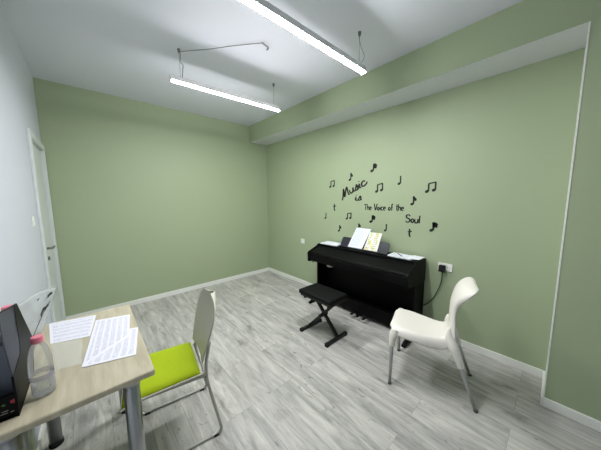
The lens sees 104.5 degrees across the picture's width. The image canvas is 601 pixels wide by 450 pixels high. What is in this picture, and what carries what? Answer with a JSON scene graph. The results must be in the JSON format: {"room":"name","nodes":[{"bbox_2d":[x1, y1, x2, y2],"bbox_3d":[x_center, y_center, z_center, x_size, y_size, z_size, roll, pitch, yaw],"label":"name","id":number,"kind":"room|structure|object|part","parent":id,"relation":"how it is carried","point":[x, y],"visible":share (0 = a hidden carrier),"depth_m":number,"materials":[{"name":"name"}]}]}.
{"room":"music room","nodes":[
{"label":"music room","id":0,"kind":"room"},
{"bbox_2d":[0,7,51,448],"bbox_3d":[-1.095,0.024,0.587,0.150,2.834,5.600,-6,9,-42],"label":"wall","id":1,"kind":"structure","parent":0,"point":[22,269],"depth_m":1.59,"materials":[{"name":"white paint"}]},
{"bbox_2d":[31,216,35,226],"bbox_3d":[-2.127,-0.027,1.853,0.013,0.082,0.082,-6,9,-42],"label":"light switch","id":2,"kind":"object","parent":1,"relation":"attached to","point":[32,217],"visible":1,"depth_m":1.83,"materials":[{"name":"white plastic"}]},
{"bbox_2d":[35,423,45,449],"bbox_3d":[-0.714,1.427,0.458,0.014,0.070,4.675,-6,9,-42],"label":"baseboard","id":3,"kind":"structure","parent":1,"relation":"attached to","point":[40,440],"depth_m":1.43,"materials":[{"name":"white"}]},
{"bbox_2d":[26,128,65,322],"bbox_3d":[-2.630,0.192,2.389,0.185,2.110,0.890,-6,9,-42],"label":"door","id":4,"kind":"structure","parent":1,"relation":"in","point":[36,149],"depth_m":2.45,"materials":[{"name":"white paint"}]},
{"bbox_2d":[33,77,268,316],"bbox_3d":[-1.898,-0.280,3.722,3.482,2.934,0.150,-6,9,-42],"label":"wall","id":5,"kind":"structure","parent":0,"point":[147,200],"depth_m":3.31,"materials":[{"name":"green paint"}]},
{"bbox_2d":[66,267,268,319],"bbox_3d":[-1.778,1.044,3.863,3.032,0.070,0.014,-6,9,-42],"label":"baseboard","id":6,"kind":"structure","parent":5,"relation":"attached to","point":[158,296],"depth_m":3.65,"materials":[{"name":"white"}]},
{"bbox_2d":[0,0,522,125],"bbox_3d":[0.020,-1.557,1.429,3.482,0.100,5.900,-6,9,-42],"label":"ceiling","id":7,"kind":"structure","parent":0,"point":[127,49],"depth_m":1.98,"materials":[{"name":"paint"}]},
{"bbox_2d":[169,48,279,111],"bbox_3d":[-0.707,-1.464,2.409,1.163,0.296,0.049,-6,8,-40],"label":"pendant lamp","id":8,"kind":"object","parent":7,"relation":"hanging from","point":[173,78],"visible":1,"depth_m":2.32,"materials":[{"name":"white plastic"}]},
{"bbox_2d":[171,79,278,110],"bbox_3d":[-0.706,-1.326,2.425,1.139,0.006,0.038,-6,8,-40],"label":"diffuser","id":9,"kind":"object","parent":8,"relation":"attached to","point":[180,81],"depth_m":2.34,"materials":[{"name":"white plastic"}]},
{"bbox_2d":[180,42,268,76],"bbox_3d":[-0.679,-1.453,2.054,0.827,0.242,0.044,1,7,8],"label":"cable","id":10,"kind":"object","parent":7,"relation":"hanging from","point":[262,42],"visible":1,"depth_m":2.05,"materials":[{"name":"grey plastic"}]},
{"bbox_2d":[240,0,365,74],"bbox_3d":[0.100,-1.373,1.563,1.157,0.296,0.048,-6,9,-41],"label":"pendant lamp","id":11,"kind":"object","parent":7,"relation":"hanging from","point":[264,7],"visible":1,"depth_m":1.49,"materials":[{"name":"white"}]},
{"bbox_2d":[42,271,600,449],"bbox_3d":[-0.016,1.364,1.713,3.332,0.100,5.600,-6,9,-42],"label":"floor","id":12,"kind":"structure","parent":0,"point":[275,385],"depth_m":1.78,"materials":[{"name":"grey laminate"}]},
{"bbox_2d":[0,304,154,449],"bbox_3d":[-1.120,0.998,1.242,0.482,0.750,0.885,-6,9,-42],"label":"desk","id":13,"kind":"object","parent":12,"relation":"on","point":[78,386],"visible":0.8,"depth_m":1.00,"materials":[{"name":"beige wood"}]},
{"bbox_2d":[1,305,10,310],"bbox_3d":[-1.310,0.501,1.053,0.068,0.280,0.068,-6,9,-42],"label":"water bottle","id":14,"kind":"object","parent":13,"relation":"on","point":[5,306],"visible":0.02,"depth_m":1.03,"materials":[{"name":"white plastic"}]},
{"bbox_3d":[-0.998,1.058,0.834,0.060,0.678,0.060,-6,9,-42],"label":"leg","id":15,"kind":"part","parent":13,"relation":"part of","materials":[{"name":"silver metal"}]},
{"bbox_2d":[0,303,33,422],"bbox_3d":[-1.119,0.463,0.879,0.083,0.395,0.396,-6,9,-42],"label":"desk organizer","id":16,"kind":"object","parent":13,"relation":"on","point":[15,335],"visible":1,"depth_m":0.82,"materials":[{"name":"black plastic"}]},
{"bbox_3d":[-1.018,0.395,0.815,0.004,0.242,0.174,-6,9,-42],"label":"panel","id":17,"kind":"part","parent":16,"relation":"part of","materials":[{"name":"grey plastic"}]},
{"bbox_3d":[-1.021,0.628,0.790,0.083,0.085,0.012,-6,9,-42],"label":"panel","id":18,"kind":"part","parent":16,"relation":"part of","materials":[{"name":"black plastic"}]},
{"bbox_2d":[0,382,29,422],"bbox_3d":[-1.112,0.653,0.894,0.083,0.012,0.284,-6,9,-42],"label":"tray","id":19,"kind":"object","parent":16,"relation":"on","point":[16,412],"depth_m":0.81,"materials":[{"name":"black plastic"}]},
{"bbox_3d":[-1.105,0.477,0.923,0.006,0.356,0.353,-6,9,-42],"label":"panel","id":20,"kind":"part","parent":16,"relation":"part of","materials":[{"name":"black plastic"}]},
{"bbox_3d":[-1.114,1.045,0.951,0.060,0.678,0.060,-6,9,-42],"label":"leg","id":21,"kind":"part","parent":13,"relation":"part of","materials":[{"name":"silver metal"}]},
{"bbox_2d":[18,287,56,335],"bbox_3d":[-1.440,0.492,1.268,0.057,0.251,0.343,-3,7,-18],"label":"plastic bag","id":22,"kind":"object","parent":13,"relation":"on","point":[35,310],"visible":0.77,"depth_m":1.25,"materials":[{"name":"grey plastic"}]},
{"bbox_2d":[27,334,56,398],"bbox_3d":[-1.002,0.539,0.897,0.068,0.235,0.068,-6,9,-42],"label":"water bottle","id":23,"kind":"object","parent":13,"relation":"on","point":[39,338],"visible":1,"depth_m":0.90,"materials":[{"name":"clear plastic"}]},
{"bbox_3d":[-1.511,0.997,1.398,0.060,0.678,0.060,-6,9,-42],"label":"leg","id":24,"kind":"part","parent":13,"relation":"part of","materials":[{"name":"silver metal"}]},
{"bbox_2d":[49,315,95,343],"bbox_3d":[-1.336,0.607,1.361,0.215,0.001,0.340,-6,9,-42],"label":"printed form","id":25,"kind":"object","parent":13,"relation":"on","point":[62,331],"visible":1,"depth_m":1.35,"materials":[{"name":"white paper"}]},
{"bbox_2d":[83,327,137,366],"bbox_3d":[-0.959,0.620,1.213,0.197,0.001,0.307,-4,7,-29],"label":"printed form","id":26,"kind":"object","parent":13,"relation":"on","point":[127,347],"visible":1,"depth_m":1.16,"materials":[{"name":"white paper"}]},
{"bbox_2d":[82,314,129,366],"bbox_3d":[-1.057,0.610,1.293,0.172,0.001,0.504,-5,8,-35],"label":"printed form","id":27,"kind":"object","parent":26,"relation":"on","point":[107,333],"visible":1,"depth_m":1.28,"materials":[{"name":"white paper"}]},
{"bbox_3d":[-1.255,0.969,1.628,0.060,0.678,0.060,-6,9,-42],"label":"leg","id":28,"kind":"part","parent":13,"relation":"part of","materials":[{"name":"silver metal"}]},
{"bbox_3d":[-0.739,1.030,1.057,0.060,0.678,0.060,-6,9,-42],"label":"leg","id":29,"kind":"part","parent":13,"relation":"part of","materials":[{"name":"silver metal"}]},
{"bbox_2d":[120,289,222,449],"bbox_3d":[-0.816,0.907,1.512,0.548,0.865,0.452,-5,8,-34],"label":"folding chair","id":30,"kind":"object","parent":12,"relation":"on","point":[179,365],"visible":0.74,"depth_m":1.48,"materials":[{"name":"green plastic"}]},
{"bbox_2d":[121,342,199,408],"bbox_3d":[-0.877,0.903,1.470,0.385,0.044,0.393,-5,8,-34],"label":"seat cushion","id":31,"kind":"object","parent":30,"relation":"on","point":[179,365],"depth_m":1.42,"materials":[{"name":"fabric"}]},
{"bbox_3d":[-0.918,1.021,1.676,0.461,0.602,0.084,-5,8,-34],"label":"sled frame","id":32,"kind":"part","parent":30,"relation":"part of","materials":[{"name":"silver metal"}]},
{"bbox_3d":[-0.714,1.054,1.376,0.461,0.602,0.084,-5,8,-34],"label":"sled frame","id":33,"kind":"part","parent":30,"relation":"part of","materials":[{"name":"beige metal"}]},
{"bbox_3d":[-0.649,0.654,1.598,0.140,0.385,0.444,-5,8,-34],"label":"backrest","id":34,"kind":"part","parent":30,"relation":"part of","materials":[{"name":"beige plastic"}]},
{"bbox_2d":[299,283,346,347],"bbox_3d":[0.243,0.968,2.587,0.336,0.485,0.465,-6,9,-42],"label":"piano bench","id":35,"kind":"object","parent":12,"relation":"on","point":[329,297],"visible":1,"depth_m":2.51,"materials":[{"name":"black leather"}]},
{"bbox_3d":[0.230,0.998,2.572,0.030,0.400,0.385,-6,9,-42],"label":"leg","id":36,"kind":"part","parent":35,"relation":"part of","materials":[{"name":"black metal"}]},
{"bbox_2d":[299,283,346,305],"bbox_3d":[0.242,0.752,2.562,0.300,0.050,0.465,-6,9,-42],"label":"seat cushion","id":37,"kind":"object","parent":35,"relation":"on","point":[324,295],"depth_m":2.49,"materials":[{"name":"black leather"}]},
{"bbox_3d":[0.273,0.995,2.590,0.030,0.400,0.384,-6,9,-42],"label":"leg","id":38,"kind":"part","parent":35,"relation":"part of","materials":[{"name":"black metal"}]},
{"bbox_2d":[307,237,425,347],"bbox_3d":[0.721,0.679,2.928,0.440,0.974,1.422,-6,9,-42],"label":"digital piano","id":39,"kind":"object","parent":12,"relation":"on","point":[377,284],"visible":0.83,"depth_m":2.80,"materials":[{"name":"black wood"}]},
{"bbox_3d":[0.342,0.781,3.501,0.245,0.556,0.028,-6,9,-42],"label":"panel","id":40,"kind":"part","parent":39,"relation":"part of","materials":[{"name":"black wood"}]},
{"bbox_2d":[320,241,340,245],"bbox_3d":[0.454,0.266,3.337,0.195,0.012,0.320,-6,9,-42],"label":"paper stack","id":41,"kind":"object","parent":39,"relation":"on","point":[331,243],"visible":0.79,"depth_m":3.31,"materials":[{"name":"white paper"}]},
{"bbox_3d":[0.577,0.448,2.757,0.010,0.008,1.334,-6,9,-42],"label":"lid rail","id":42,"kind":"part","parent":39,"relation":"part of","materials":[{"name":"black wood"}]},
{"bbox_2d":[348,228,370,248],"bbox_3d":[0.759,0.170,3.011,0.113,0.250,0.275,-6,9,-42],"label":"sheet music","id":43,"kind":"object","parent":39,"relation":"on","point":[360,235],"visible":1,"depth_m":3.01,"materials":[{"name":"white paper"}]},
{"bbox_3d":[0.651,0.397,2.818,0.195,0.085,1.338,-6,9,-42],"label":"key lid","id":44,"kind":"part","parent":39,"relation":"part of","materials":[{"name":"black wood"}]},
{"bbox_3d":[0.852,0.795,3.044,0.020,0.516,1.332,-6,9,-42],"label":"panel","id":45,"kind":"part","parent":39,"relation":"part of","materials":[{"name":"black wood"}]},
{"bbox_2d":[364,232,381,251],"bbox_3d":[0.888,0.206,2.861,0.100,0.215,0.190,-6,9,-42],"label":"book","id":46,"kind":"object","parent":39,"relation":"on","point":[372,243],"visible":0.93,"depth_m":2.85,"materials":[{"name":"paper"}]},
{"bbox_2d":[388,252,412,259],"bbox_3d":[1.138,0.347,2.592,0.185,0.012,0.290,-6,9,-42],"label":"paper stack","id":47,"kind":"object","parent":39,"relation":"on","point":[394,254],"visible":0.86,"depth_m":2.60,"materials":[{"name":"white paper"}]},
{"bbox_2d":[405,255,424,259],"bbox_3d":[1.226,0.349,2.498,0.190,0.003,0.145,-6,9,-42],"label":"paper sheet","id":48,"kind":"object","parent":47,"relation":"on","point":[414,257],"visible":1,"depth_m":2.49,"materials":[{"name":"white paper"}]},
{"bbox_3d":[1.254,0.890,2.498,0.245,0.556,0.028,-6,9,-42],"label":"panel","id":49,"kind":"part","parent":39,"relation":"part of","materials":[{"name":"black wood"}]},
{"bbox_2d":[388,277,478,412],"bbox_3d":[1.079,0.853,1.903,0.614,0.867,0.507,4,8,31],"label":"plastic chair","id":50,"kind":"object","parent":12,"relation":"on","point":[412,326],"visible":1,"depth_m":1.80,"materials":[{"name":"white plastic"}]},
{"bbox_3d":[0.734,1.111,1.888,0.030,0.346,0.066,4,8,31],"label":"leg","id":51,"kind":"part","parent":50,"relation":"part of","materials":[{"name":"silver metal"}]},
{"bbox_2d":[389,327,398,346],"bbox_3d":[0.762,0.903,1.884,0.080,0.150,0.080,4,8,31],"label":"socket","id":52,"kind":"object","parent":50,"relation":"attached to","point":[394,332],"depth_m":1.86,"materials":[{"name":"white plastic"}]},
{"bbox_3d":[0.956,1.067,2.257,0.030,0.346,0.066,4,8,31],"label":"leg","id":53,"kind":"part","parent":50,"relation":"part of","materials":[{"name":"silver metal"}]},
{"bbox_2d":[444,314,460,344],"bbox_3d":[1.281,0.876,1.958,0.134,0.267,0.069,0,7,7],"label":"socket","id":54,"kind":"object","parent":50,"relation":"attached to","point":[458,341],"depth_m":1.94,"materials":[{"name":"white plastic"}]},
{"bbox_2d":[445,328,463,369],"bbox_3d":[1.129,0.906,1.706,0.069,0.267,0.134,-5,8,-35],"label":"socket","id":55,"kind":"object","parent":50,"relation":"attached to","point":[450,335],"depth_m":1.69,"materials":[{"name":"white plastic"}]},
{"bbox_3d":[1.374,1.121,1.964,0.141,0.308,0.030,1,7,14],"label":"leg","id":56,"kind":"part","parent":50,"relation":"part of","materials":[{"name":"silver metal"}]},
{"bbox_3d":[1.194,1.156,1.665,0.030,0.308,0.141,-6,9,-42],"label":"leg","id":57,"kind":"part","parent":50,"relation":"part of","materials":[{"name":"silver metal"}]},
{"bbox_2d":[266,48,584,370],"bbox_3d":[1.316,-0.179,2.656,0.150,2.934,5.750,-6,9,-42],"label":"wall","id":58,"kind":"structure","parent":0,"point":[497,149],"depth_m":2.24,"materials":[{"name":"green paint"}]},
{"bbox_2d":[342,180,367,200],"bbox_3d":[0.728,-0.465,3.162,0.001,0.267,0.416,-6,9,-42],"label":"decal","id":59,"kind":"object","parent":58,"relation":"attached to","point":[356,185],"visible":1,"depth_m":3.17,"materials":[{"name":"black plastic"}]},
{"bbox_2d":[374,204,385,210],"bbox_3d":[0.988,-0.222,2.902,0.001,0.088,0.165,-6,9,-42],"label":"decal","id":60,"kind":"object","parent":58,"relation":"attached to","point":[374,204],"visible":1,"depth_m":2.91,"materials":[{"name":"black plastic"}]},
{"bbox_2d":[396,204,403,210],"bbox_3d":[1.161,-0.202,2.712,0.001,0.080,0.096,-6,9,-42],"label":"decal","id":61,"kind":"object","parent":58,"relation":"attached to","point":[401,208],"visible":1,"depth_m":2.72,"materials":[{"name":"black plastic"}]},
{"bbox_2d":[269,267,542,377],"bbox_3d":[0.679,1.081,3.397,0.014,0.070,3.975,-6,9,-42],"label":"baseboard","id":62,"kind":"structure","parent":58,"relation":"attached to","point":[522,366],"depth_m":2.16,"materials":[{"name":"white"}]},
{"bbox_2d":[405,214,419,223],"bbox_3d":[1.262,-0.068,2.616,0.001,0.101,0.164,-6,9,-42],"label":"decal","id":63,"kind":"object","parent":58,"relation":"attached to","point":[418,220],"visible":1,"depth_m":2.62,"materials":[{"name":"black plastic"}]},
{"bbox_2d":[249,0,591,144],"bbox_3d":[0.529,-1.541,2.976,0.370,0.291,4.003,-6,9,-42],"label":"beam","id":64,"kind":"structure","parent":58,"relation":"attached to","point":[526,32],"depth_m":1.96,"materials":[{"name":"green paint"}]},
{"bbox_2d":[425,181,436,192],"bbox_3d":[1.373,-0.398,2.452,0.001,0.118,0.110,-6,9,-42],"label":"decal","id":65,"kind":"object","parent":58,"relation":"attached to","point":[435,182],"visible":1,"depth_m":2.44,"materials":[{"name":"black plastic"}]},
{"bbox_2d":[429,222,437,231],"bbox_3d":[1.409,0.020,2.462,0.001,0.108,0.080,-6,9,-42],"label":"decal","id":66,"kind":"object","parent":58,"relation":"attached to","point":[434,224],"visible":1,"depth_m":2.46,"materials":[{"name":"black plastic"}]},
{"bbox_2d":[438,262,452,271],"bbox_3d":[1.499,0.437,2.408,0.015,0.080,0.132,-6,9,-42],"label":"wall socket","id":67,"kind":"object","parent":58,"relation":"attached to","point":[449,267],"visible":0.67,"depth_m":2.38,"materials":[{"name":"white plastic"}]},
{"bbox_2d":[423,264,445,305],"bbox_3d":[1.405,0.665,2.500,0.047,0.519,0.239,-6,8,-39],"label":"power cord","id":68,"kind":"object","parent":67,"relation":"in","point":[441,268],"visible":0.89,"depth_m":2.40,"materials":[{"name":"black rubber"}]},
{"bbox_2d":[543,21,590,396],"bbox_3d":[1.748,0.011,1.539,0.019,2.479,0.007,-6,9,-42],"label":"trim","id":69,"kind":"structure","parent":58,"relation":"attached to","point":[589,21],"depth_m":1.51,"materials":[{"name":"white"}]},
{"bbox_2d":[544,0,600,420],"bbox_3d":[2.415,-0.054,1.056,0.370,2.834,1.597,-6,9,-42],"label":"wall","id":70,"kind":"structure","parent":58,"relation":"attached to","point":[573,381],"depth_m":1.49,"materials":[{"name":"green paint"}]},
{"bbox_2d":[540,370,600,432],"bbox_3d":[2.414,1.319,1.214,0.384,0.070,1.611,-6,9,-42],"label":"baseboard","id":71,"kind":"structure","parent":70,"relation":"attached to","point":[590,422],"depth_m":1.58,"materials":[{"name":"white"}]}
]}

